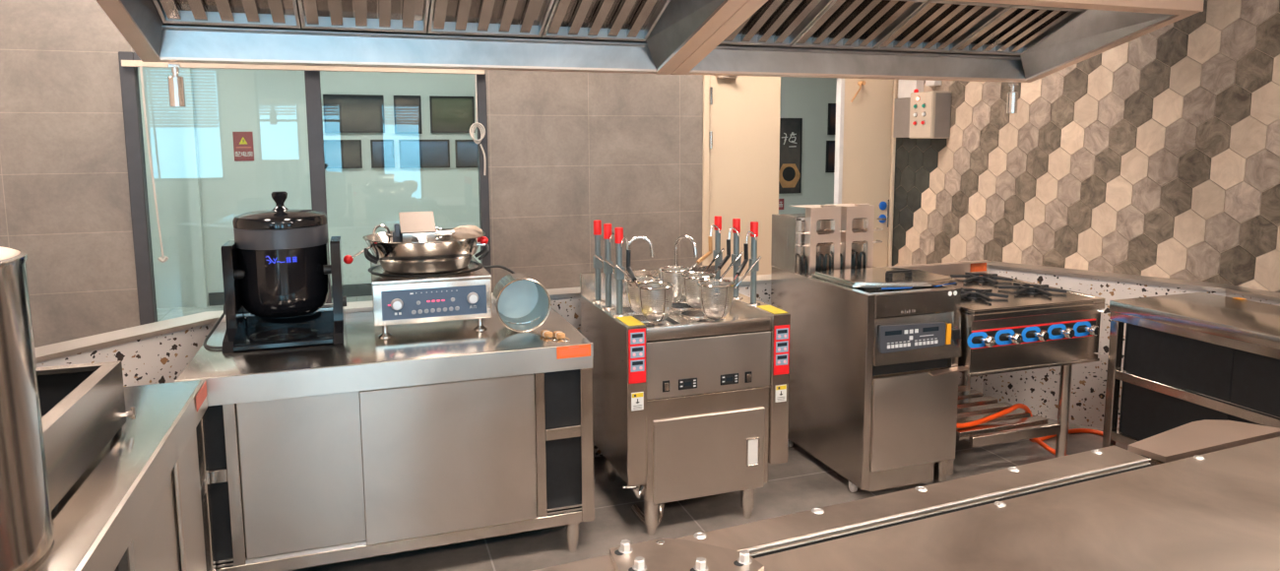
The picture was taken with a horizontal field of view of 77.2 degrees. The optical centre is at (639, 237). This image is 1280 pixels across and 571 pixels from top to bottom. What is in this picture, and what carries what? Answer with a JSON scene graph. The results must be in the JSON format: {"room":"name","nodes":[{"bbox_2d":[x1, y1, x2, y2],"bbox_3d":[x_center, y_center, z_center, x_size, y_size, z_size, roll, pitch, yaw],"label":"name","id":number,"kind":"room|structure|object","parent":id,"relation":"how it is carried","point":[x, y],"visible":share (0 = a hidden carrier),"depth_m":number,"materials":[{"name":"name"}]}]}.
{"room":"commercial kitchen","nodes":[
{"label":"commercial kitchen","id":0,"kind":"room"},
{"bbox_2d":[0,0,703,347],"bbox_3d":[-1.497,-0.591,5.131,7.350,3.000,0.120,-3,7,-19],"label":"wall","id":1,"kind":"structure","parent":0,"point":[567,152],"depth_m":5.20,"materials":[{"name":"tile"}]},
{"bbox_2d":[118,51,491,325],"bbox_3d":[-1.963,-0.130,4.962,2.044,1.930,0.115,-3,7,-19],"label":"window","id":2,"kind":"structure","parent":1,"relation":"in","point":[129,62],"depth_m":4.70,"materials":[{"name":"metal"}]},
{"bbox_2d":[139,66,168,262],"bbox_3d":[-2.771,-0.405,4.581,0.068,1.116,0.024,-3,7,-19],"label":"blind cord","id":3,"kind":"object","parent":2,"relation":"hanging from","point":[165,258],"visible":1,"depth_m":4.57,"materials":[{"name":"white plastic"}]},
{"bbox_2d":[469,73,485,175],"bbox_3d":[-1.044,-0.718,5.142,0.101,0.645,0.019,-3,7,-19],"label":"blind cord","id":4,"kind":"object","parent":2,"relation":"hanging from","point":[472,132],"visible":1,"depth_m":5.14,"materials":[{"name":"white plastic"}]},
{"bbox_2d":[708,74,780,277],"bbox_3d":[0.774,-0.196,5.873,0.576,1.995,0.151,-3,7,-19],"label":"door","id":5,"kind":"structure","parent":1,"relation":"in","point":[744,110],"depth_m":5.86,"materials":[{"name":"wood"}]},
{"bbox_2d":[702,74,897,266],"bbox_3d":[1.200,-0.250,6.112,1.630,2.060,0.160,-3,7,-19],"label":"trim","id":6,"kind":"structure","parent":1,"relation":"attached to","point":[706,78],"depth_m":5.80,"materials":[{"name":"beige wood"}]},
{"bbox_2d":[833,77,893,267],"bbox_3d":[1.738,-0.243,6.226,0.467,1.995,0.120,-3,7,-19],"label":"door","id":7,"kind":"structure","parent":1,"relation":"in","point":[864,106],"depth_m":6.17,"materials":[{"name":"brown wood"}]},
{"bbox_2d":[137,66,836,309],"bbox_3d":[-0.825,-0.872,8.454,11.000,2.750,0.200,-3,7,-19],"label":"glass window","id":8,"kind":"structure","parent":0,"point":[200,186],"depth_m":7.55,"materials":[{"name":"clear glass"}]},
{"bbox_2d":[232,131,254,161],"bbox_3d":[-3.685,-0.843,7.455,0.167,0.270,0.008,-3,7,-19],"label":"warning sign","id":9,"kind":"object","parent":8,"relation":"attached to","point":[243,150],"visible":1,"depth_m":7.45,"materials":[{"name":"red plastic"}]},
{"bbox_2d":[208,283,372,306],"bbox_3d":[0.176,0.388,8.946,8.900,0.120,0.015,-3,7,-19],"label":"baseboard","id":10,"kind":"structure","parent":8,"relation":"attached to","point":[361,289],"depth_m":7.89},
{"bbox_2d":[323,139,362,168],"bbox_3d":[-2.865,-0.800,7.735,0.342,0.274,0.029,-3,7,-19],"label":"framed picture","id":11,"kind":"object","parent":8,"relation":"attached to","point":[338,154],"visible":0.93,"depth_m":7.74},
{"bbox_2d":[322,94,384,132],"bbox_3d":[-2.751,-1.187,7.728,0.548,0.364,0.029,-3,7,-19],"label":"framed picture","id":12,"kind":"object","parent":8,"relation":"attached to","point":[343,113],"visible":1,"depth_m":7.73},
{"bbox_2d":[370,139,394,168],"bbox_3d":[-2.519,-0.816,7.854,0.219,0.274,0.029,-3,7,-19],"label":"framed picture","id":13,"kind":"object","parent":8,"relation":"attached to","point":[382,151],"visible":1,"depth_m":7.85},
{"bbox_2d":[393,95,422,133],"bbox_3d":[-2.283,-1.203,7.889,0.256,0.373,0.029,-3,7,-19],"label":"framed picture","id":14,"kind":"object","parent":8,"relation":"attached to","point":[407,108],"visible":1,"depth_m":7.89},
{"bbox_2d":[398,139,449,168],"bbox_3d":[-2.142,-0.830,7.984,0.484,0.279,0.029,-3,7,-19],"label":"framed picture","id":15,"kind":"object","parent":8,"relation":"attached to","point":[414,154],"visible":1,"depth_m":7.98},
{"bbox_2d":[429,95,475,132],"bbox_3d":[-1.877,-1.226,8.028,0.434,0.363,0.029,-3,7,-19],"label":"framed picture","id":16,"kind":"object","parent":8,"relation":"attached to","point":[448,114],"visible":0.86,"depth_m":8.03},
{"bbox_2d":[454,139,478,167],"bbox_3d":[-1.736,-0.845,8.123,0.259,0.280,0.029,-3,7,-19],"label":"framed picture","id":17,"kind":"object","parent":8,"relation":"attached to","point":[466,151],"visible":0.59,"depth_m":8.12},
{"bbox_2d":[778,198,783,209],"bbox_3d":[1.590,-0.381,9.350,0.201,0.129,0.007,-3,7,-19],"label":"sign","id":18,"kind":"object","parent":8,"relation":"attached to","point":[781,201],"visible":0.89,"depth_m":9.37,"materials":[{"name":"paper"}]},
{"bbox_2d":[778,118,802,193],"bbox_3d":[1.619,-0.938,9.282,0.560,0.870,0.029,-3,7,-19],"label":"poster","id":19,"kind":"object","parent":8,"relation":"attached to","point":[791,129],"visible":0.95,"depth_m":9.33,"materials":[{"name":"black paper"}]},
{"bbox_2d":[825,140,834,172],"bbox_3d":[2.346,-0.958,9.533,0.300,0.375,0.029,-3,7,-19],"label":"framed picture","id":20,"kind":"object","parent":8,"relation":"attached to","point":[830,145],"visible":0.41,"depth_m":9.50},
{"bbox_2d":[828,141,834,171],"bbox_3d":[2.344,-0.959,9.541,0.264,0.339,0.010,-3,7,-19],"label":"print","id":21,"kind":"object","parent":20,"relation":"attached to","point":[831,145],"depth_m":9.51},
{"bbox_2d":[827,103,835,134],"bbox_3d":[2.361,-1.395,9.486,0.305,0.368,0.029,-3,7,-19],"label":"framed picture","id":22,"kind":"object","parent":8,"relation":"attached to","point":[831,130],"visible":0.41,"depth_m":9.45},
{"bbox_2d":[830,105,835,132],"bbox_3d":[2.358,-1.395,9.494,0.269,0.332,0.010,-3,7,-19],"label":"print","id":23,"kind":"object","parent":22,"relation":"attached to","point":[832,107],"depth_m":9.46},
{"bbox_2d":[156,295,1141,570],"bbox_3d":[1.194,1.214,2.853,11.000,0.060,12.500,-3,7,-19],"label":"floor","id":24,"kind":"structure","parent":0,"point":[801,483],"depth_m":3.33,"materials":[{"name":"grey tile"}]},
{"bbox_2d":[26,380,215,570],"bbox_3d":[-1.385,0.961,1.471,0.792,0.800,1.950,-3,7,-19],"label":"base cabinet","id":25,"kind":"object","parent":24,"relation":"on","point":[144,503],"visible":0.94,"depth_m":1.92,"materials":[{"name":"metal"}]},
{"bbox_2d":[0,246,54,570],"bbox_3d":[-1.269,0.305,1.312,0.466,0.537,0.466,-3,7,-19],"label":"metal cylinder","id":26,"kind":"object","parent":25,"relation":"on","point":[27,526],"visible":1,"depth_m":1.35,"materials":[{"name":"silver metal"}]},
{"bbox_2d":[36,360,135,511],"bbox_3d":[-1.465,0.442,1.716,0.545,0.172,0.550,-3,7,-19],"label":"sink","id":27,"kind":"object","parent":25,"relation":"on","point":[83,406],"visible":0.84,"depth_m":1.82,"materials":[{"name":"silver metal"}]},
{"bbox_2d":[199,480,205,501],"bbox_3d":[-1.329,0.769,2.418,0.024,0.042,0.075,-3,7,-19],"label":"shelf","id":28,"kind":"object","parent":25,"relation":"attached to","point":[202,482],"depth_m":2.43,"materials":[{"name":"metal"}]},
{"bbox_2d":[174,303,594,570],"bbox_3d":[-0.933,0.759,3.112,1.325,0.800,0.871,-3,7,-19],"label":"base cabinet","id":29,"kind":"object","parent":24,"relation":"on","point":[428,434],"visible":0.88,"depth_m":2.71,"materials":[{"name":"metal"}]},
{"bbox_2d":[208,466,227,484],"bbox_3d":[-1.346,0.755,2.534,0.077,0.042,0.024,-3,7,-19],"label":"shelf","id":30,"kind":"object","parent":29,"relation":"attached to","point":[218,475],"depth_m":2.53,"materials":[{"name":"metal"}]},
{"bbox_2d":[176,303,590,380],"bbox_3d":[-0.935,0.406,3.071,1.325,0.088,0.846,-3,7,-19],"label":"countertop","id":31,"kind":"structure","parent":29,"relation":"on","point":[361,344],"depth_m":2.85,"materials":[{"name":"metal"}]},
{"bbox_2d":[203,191,346,353],"bbox_3d":[-1.364,0.103,3.001,0.489,0.537,0.460,-3,7,-19],"label":"cooking pot","id":32,"kind":"object","parent":31,"relation":"on","point":[277,269],"visible":1,"depth_m":2.94,"materials":[{"name":"black plastic"}]},
{"bbox_2d":[370,256,515,338],"bbox_3d":[-0.734,0.227,3.300,0.700,0.218,0.579,-3,7,-19],"label":"induction cooker","id":33,"kind":"object","parent":31,"relation":"on","point":[396,300],"visible":0.91,"depth_m":3.01,"materials":[{"name":"metal"}]},
{"bbox_2d":[343,228,489,276],"bbox_3d":[-0.899,0.059,3.227,0.552,0.133,0.476,-3,7,-19],"label":"wok","id":34,"kind":"object","parent":33,"relation":"on","point":[446,253],"visible":0.95,"depth_m":3.08,"materials":[{"name":"metal"}]},
{"bbox_2d":[362,228,485,262],"bbox_3d":[-0.865,0.053,3.238,0.476,0.124,0.476,-3,7,-19],"label":"bowl","id":35,"kind":"object","parent":34,"relation":"on","point":[445,249],"depth_m":3.07,"materials":[{"name":"metal"}]},
{"bbox_2d":[372,211,482,242],"bbox_3d":[-0.843,0.006,3.215,0.434,0.210,0.187,-3,7,-19],"label":"utensils","id":36,"kind":"object","parent":34,"relation":"in","point":[416,226],"visible":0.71,"depth_m":3.19,"materials":[{"name":"metal"}]},
{"bbox_2d":[492,273,550,332],"bbox_3d":[-0.474,0.247,3.138,0.208,0.208,0.213,-3,7,-19],"label":"pail","id":37,"kind":"object","parent":31,"relation":"on","point":[522,303],"visible":1,"depth_m":3.21,"materials":[{"name":"silver metal"}]},
{"bbox_2d":[540,329,558,340],"bbox_3d":[-0.331,0.361,2.954,0.031,0.022,0.110,-5,8,-33],"label":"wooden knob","id":38,"kind":"object","parent":31,"relation":"on","point":[546,334],"visible":1,"depth_m":2.96,"materials":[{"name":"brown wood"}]},
{"bbox_2d":[553,330,570,341],"bbox_3d":[-0.285,0.363,2.938,0.031,0.022,0.110,-4,8,-30],"label":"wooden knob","id":39,"kind":"object","parent":31,"relation":"on","point":[557,334],"visible":1,"depth_m":2.94,"materials":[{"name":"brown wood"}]},
{"bbox_2d":[545,423,580,441],"bbox_3d":[-0.279,0.706,2.900,0.130,0.042,0.024,-3,7,-19],"label":"shelf","id":40,"kind":"object","parent":29,"relation":"attached to","point":[553,431],"depth_m":2.90,"materials":[{"name":"metal"}]},
{"bbox_2d":[559,346,585,355],"bbox_3d":[-0.233,0.402,2.849,0.108,0.026,0.001,-3,7,-19],"label":"print","id":41,"kind":"object","parent":29,"relation":"attached to","point":[563,351],"depth_m":2.85},
{"bbox_2d":[579,215,790,535],"bbox_3d":[0.160,0.524,3.396,0.698,1.188,0.684,-3,7,-19],"label":"noodle cooker","id":42,"kind":"object","parent":24,"relation":"on","point":[688,404],"visible":0.93,"depth_m":3.13,"materials":[{"name":"metal"}]},
{"bbox_2d":[608,232,659,314],"bbox_3d":[-0.012,0.145,3.224,0.142,0.320,0.203,-7,9,-43],"label":"strainer","id":43,"kind":"object","parent":42,"relation":"in","point":[634,295],"visible":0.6,"depth_m":3.19,"materials":[{"name":"silver metal"}]},
{"bbox_2d":[625,275,659,313],"bbox_3d":[0.009,0.235,3.213,0.142,0.144,0.142,-3,7,-19],"label":"basket","id":44,"kind":"object","parent":43,"relation":"on","point":[637,308],"depth_m":3.18,"materials":[{"name":"silver metal"}]},
{"bbox_2d":[625,235,654,270],"bbox_3d":[0.000,0.072,3.619,0.135,0.157,0.026,0,7,-2],"label":"tap","id":45,"kind":"object","parent":42,"relation":"on","point":[652,254],"depth_m":3.61,"materials":[{"name":"silver metal"}]},
{"bbox_2d":[620,236,674,321],"bbox_3d":[0.039,0.162,3.084,0.146,0.320,0.206,-7,9,-43],"label":"strainer","id":46,"kind":"object","parent":42,"relation":"in","point":[666,291],"visible":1,"depth_m":3.04,"materials":[{"name":"silver metal"}]},
{"bbox_2d":[637,281,674,321],"bbox_3d":[0.060,0.252,3.073,0.146,0.144,0.146,-3,7,-19],"label":"basket","id":47,"kind":"object","parent":46,"relation":"on","point":[666,291],"depth_m":3.03,"materials":[{"name":"silver metal"}]},
{"bbox_2d":[579,264,714,303],"bbox_3d":[0.056,0.214,3.673,0.677,0.138,0.022,-3,7,-19],"label":"backsplash","id":48,"kind":"structure","parent":42,"relation":"attached to","point":[587,280],"depth_m":3.60,"materials":[{"name":"metal"}]},
{"bbox_2d":[662,380,669,392],"bbox_3d":[0.099,0.564,3.032,0.028,0.044,0.004,-3,7,-19],"label":"rocker switch","id":49,"kind":"object","parent":42,"relation":"attached to","point":[666,383],"depth_m":3.03,"materials":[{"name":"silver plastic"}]},
{"bbox_2d":[673,235,698,265],"bbox_3d":[0.207,0.068,3.643,0.026,0.157,0.155,-6,9,-38],"label":"tap","id":50,"kind":"object","parent":42,"relation":"on","point":[695,255],"depth_m":3.65,"materials":[{"name":"silver metal"}]},
{"bbox_2d":[658,224,720,302],"bbox_3d":[0.227,0.116,3.454,0.303,0.320,0.147,-3,7,-19],"label":"strainer","id":51,"kind":"object","parent":42,"relation":"in","point":[666,274],"visible":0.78,"depth_m":3.45,"materials":[{"name":"silver metal"}]},
{"bbox_2d":[658,265,692,302],"bbox_3d":[0.152,0.206,3.435,0.140,0.147,0.140,-3,7,-19],"label":"basket","id":52,"kind":"object","parent":51,"relation":"on","point":[666,274],"depth_m":3.39,"materials":[{"name":"silver metal"}]},
{"bbox_2d":[681,227,739,308],"bbox_3d":[0.283,0.128,3.356,0.144,0.320,0.289,5,9,36],"label":"strainer","id":53,"kind":"object","parent":42,"relation":"in","point":[696,303],"visible":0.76,"depth_m":3.29,"materials":[{"name":"clear glass"},{"name":"chrome"},{"name":"black plastic"}]},
{"bbox_2d":[681,271,715,308],"bbox_3d":[0.240,0.223,3.308,0.144,0.142,0.144,-3,7,-19],"label":"basket","id":54,"kind":"object","parent":53,"relation":"on","point":[696,303],"depth_m":3.27,"materials":[{"name":"silver metal"}]},
{"bbox_2d":[697,231,757,319],"bbox_3d":[0.338,0.148,3.185,0.148,0.320,0.330,4,8,29],"label":"strainer","id":55,"kind":"object","parent":42,"relation":"in","point":[705,288],"visible":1,"depth_m":3.09,"materials":[{"name":"clear glass"},{"name":"chrome"},{"name":"black plastic"}]},
{"bbox_2d":[697,278,735,319],"bbox_3d":[0.295,0.245,3.116,0.148,0.144,0.148,-3,7,-19],"label":"basket","id":56,"kind":"object","parent":55,"relation":"on","point":[705,288],"depth_m":3.08,"materials":[{"name":"silver metal"}]},
{"bbox_2d":[744,371,751,383],"bbox_3d":[0.424,0.549,3.144,0.028,0.044,0.004,-3,7,-19],"label":"rocker switch","id":57,"kind":"object","parent":42,"relation":"attached to","point":[747,374],"depth_m":3.14,"materials":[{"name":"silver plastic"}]},
{"bbox_2d":[770,203,967,492],"bbox_3d":[1.035,0.463,3.767,0.491,1.212,0.862,-3,7,-19],"label":"fryer","id":58,"kind":"object","parent":24,"relation":"on","point":[874,371],"visible":0.9,"depth_m":3.47,"materials":[{"name":"metal"}]},
{"bbox_2d":[811,266,957,289],"bbox_3d":[1.110,0.171,3.631,0.513,0.056,0.420,-3,7,-19],"label":"lid","id":59,"kind":"object","parent":58,"relation":"on","point":[885,278],"visible":1,"depth_m":3.56,"materials":[{"name":"metal"}]},
{"bbox_2d":[888,334,937,343],"bbox_3d":[1.144,0.428,3.367,0.251,0.020,0.001,-3,7,-19],"label":"print","id":60,"kind":"object","parent":58,"relation":"attached to","point":[892,339],"depth_m":3.37},
{"bbox_2d":[951,328,959,339],"bbox_3d":[1.353,0.417,3.440,0.040,0.044,0.014,-3,7,-19],"label":"switch","id":61,"kind":"object","parent":58,"relation":"attached to","point":[955,333],"depth_m":3.43,"materials":[{"name":"black plastic"}]},
{"bbox_2d":[877,259,1105,457],"bbox_3d":[1.651,0.618,3.909,0.789,0.865,0.823,-3,7,-19],"label":"gas range","id":62,"kind":"object","parent":24,"relation":"on","point":[1008,325],"visible":0.73,"depth_m":3.61,"materials":[{"name":"metal"}]},
{"bbox_2d":[877,259,991,275],"bbox_3d":[1.543,0.181,4.234,0.745,0.075,0.045,-3,7,-19],"label":"backsplash","id":63,"kind":"structure","parent":62,"relation":"on","point":[954,268],"depth_m":4.27,"materials":[{"name":"metal"}]},
{"bbox_2d":[944,272,1105,321],"bbox_3d":[1.643,0.276,3.886,0.740,0.050,0.764,-3,7,-19],"label":"cooktop","id":64,"kind":"object","parent":62,"relation":"in","point":[1004,299],"depth_m":3.63,"materials":[{"name":"metal"}]},
{"bbox_2d":[958,309,1100,375],"bbox_3d":[1.637,0.407,3.905,0.730,0.265,0.754,-3,7,-19],"label":"control panel","id":65,"kind":"object","parent":62,"relation":"in","point":[1004,356],"depth_m":3.53,"materials":[{"name":"metal"}]},
{"bbox_2d":[754,436,1279,570],"bbox_3d":[1.523,0.951,1.425,2.450,0.804,1.050,-3,7,-22],"label":"countertop","id":66,"kind":"structure","parent":24,"relation":"on","point":[1217,510],"depth_m":1.49,"materials":[{"name":"metal"}]},
{"bbox_2d":[532,446,1151,570],"bbox_3d":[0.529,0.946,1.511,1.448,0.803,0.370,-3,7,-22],"label":"rail","id":67,"kind":"object","parent":66,"relation":"attached to","point":[781,534],"visible":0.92,"depth_m":1.60,"materials":[{"name":"metal"}]},
{"bbox_2d":[609,537,764,570],"bbox_3d":[0.087,0.552,1.339,0.235,0.029,0.231,-3,7,-19],"label":"plate","id":68,"kind":"object","parent":67,"relation":"on","point":[660,554],"visible":1,"depth_m":1.38,"materials":[{"name":"metal"}]},
{"bbox_2d":[1127,419,1279,466],"bbox_3d":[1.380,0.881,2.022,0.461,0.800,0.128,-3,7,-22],"label":"cover plate","id":69,"kind":"object","parent":66,"relation":"on","point":[1199,437],"visible":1,"depth_m":1.94,"materials":[{"name":"metal"}]},
{"bbox_2d":[956,403,1102,455],"bbox_3d":[1.982,0.839,3.601,1.135,0.500,0.872,-3,7,-19],"label":"gas hose","id":70,"kind":"object","parent":24,"relation":"on","point":[1039,440],"visible":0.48,"depth_m":3.81,"materials":[{"name":"rubber"}]},
{"bbox_2d":[1101,292,1279,447],"bbox_3d":[2.773,0.799,2.639,0.588,0.802,2.357,-3,7,-19],"label":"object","id":71,"kind":"structure","parent":24,"relation":"on","point":[1192,356],"depth_m":3.33,"materials":[{"name":"metal"}]},
{"bbox_2d":[1109,292,1279,359],"bbox_3d":[2.764,0.447,2.593,0.573,0.088,2.357,-3,7,-19],"label":"countertop","id":72,"kind":"structure","parent":71,"relation":"on","point":[1253,327],"depth_m":3.32,"materials":[{"name":"metal"}]},
{"bbox_2d":[892,0,1279,292],"bbox_3d":[3.564,-0.224,1.914,0.104,3.000,9.310,-3,7,-19],"label":"wall","id":73,"kind":"structure","parent":0,"point":[1156,154],"depth_m":4.38,"materials":[{"name":"tile"}]},
{"bbox_2d":[34,260,1279,456],"bbox_3d":[1.179,1.071,0.401,5.546,0.815,7.720,-3,7,-19],"label":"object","id":74,"kind":"structure","parent":73,"relation":"attached to","point":[157,352],"depth_m":3.99,"materials":[{"name":"stone"}]},
{"bbox_2d":[893,97,910,137],"bbox_3d":[2.019,-0.896,6.032,0.086,0.295,0.240,-3,7,-19],"label":"junction box","id":75,"kind":"object","parent":73,"relation":"attached to","point":[901,105],"visible":0.52,"depth_m":6.04,"materials":[{"name":"beige metal"}]},
{"bbox_2d":[897,79,941,98],"bbox_3d":[2.056,-1.417,5.876,0.071,0.774,0.400,-3,7,-19],"label":"cable trunking","id":76,"kind":"object","parent":73,"relation":"attached to","point":[906,88],"visible":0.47,"depth_m":5.95,"materials":[{"name":"white plastic"}]},
{"bbox_2d":[908,89,951,138],"bbox_3d":[2.068,-0.884,5.743,0.182,0.356,0.248,-3,7,-19],"label":"control box","id":77,"kind":"object","parent":73,"relation":"attached to","point":[929,111],"visible":1,"depth_m":5.65,"materials":[{"name":"beige metal"}]},
{"bbox_3d":[0.035,-1.581,0.532,7.550,0.060,9.530,-3,7,-19],"label":"ceiling","id":78,"kind":"structure","parent":0,"visible":0},
{"bbox_2d":[95,0,1204,113],"bbox_3d":[0.277,-1.202,3.212,4.226,1.342,0.978,-3,7,-19],"label":"extractor hood","id":79,"kind":"object","parent":78,"relation":"attached to","point":[966,40],"visible":1,"depth_m":3.40,"materials":[{"name":"metal"}]},
{"bbox_2d":[167,64,186,107],"bbox_3d":[-1.772,-0.579,3.065,0.053,0.160,0.053,-3,7,-19],"label":"cup","id":80,"kind":"object","parent":79,"relation":"on","point":[176,92],"depth_m":3.05,"materials":[{"name":"silver metal"}]},
{"bbox_2d":[1006,83,1018,113],"bbox_3d":[2.027,-0.755,4.368,0.053,0.160,0.053,-3,7,-19],"label":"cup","id":81,"kind":"object","parent":79,"relation":"on","point":[1012,96],"depth_m":4.35,"materials":[{"name":"silver metal"}]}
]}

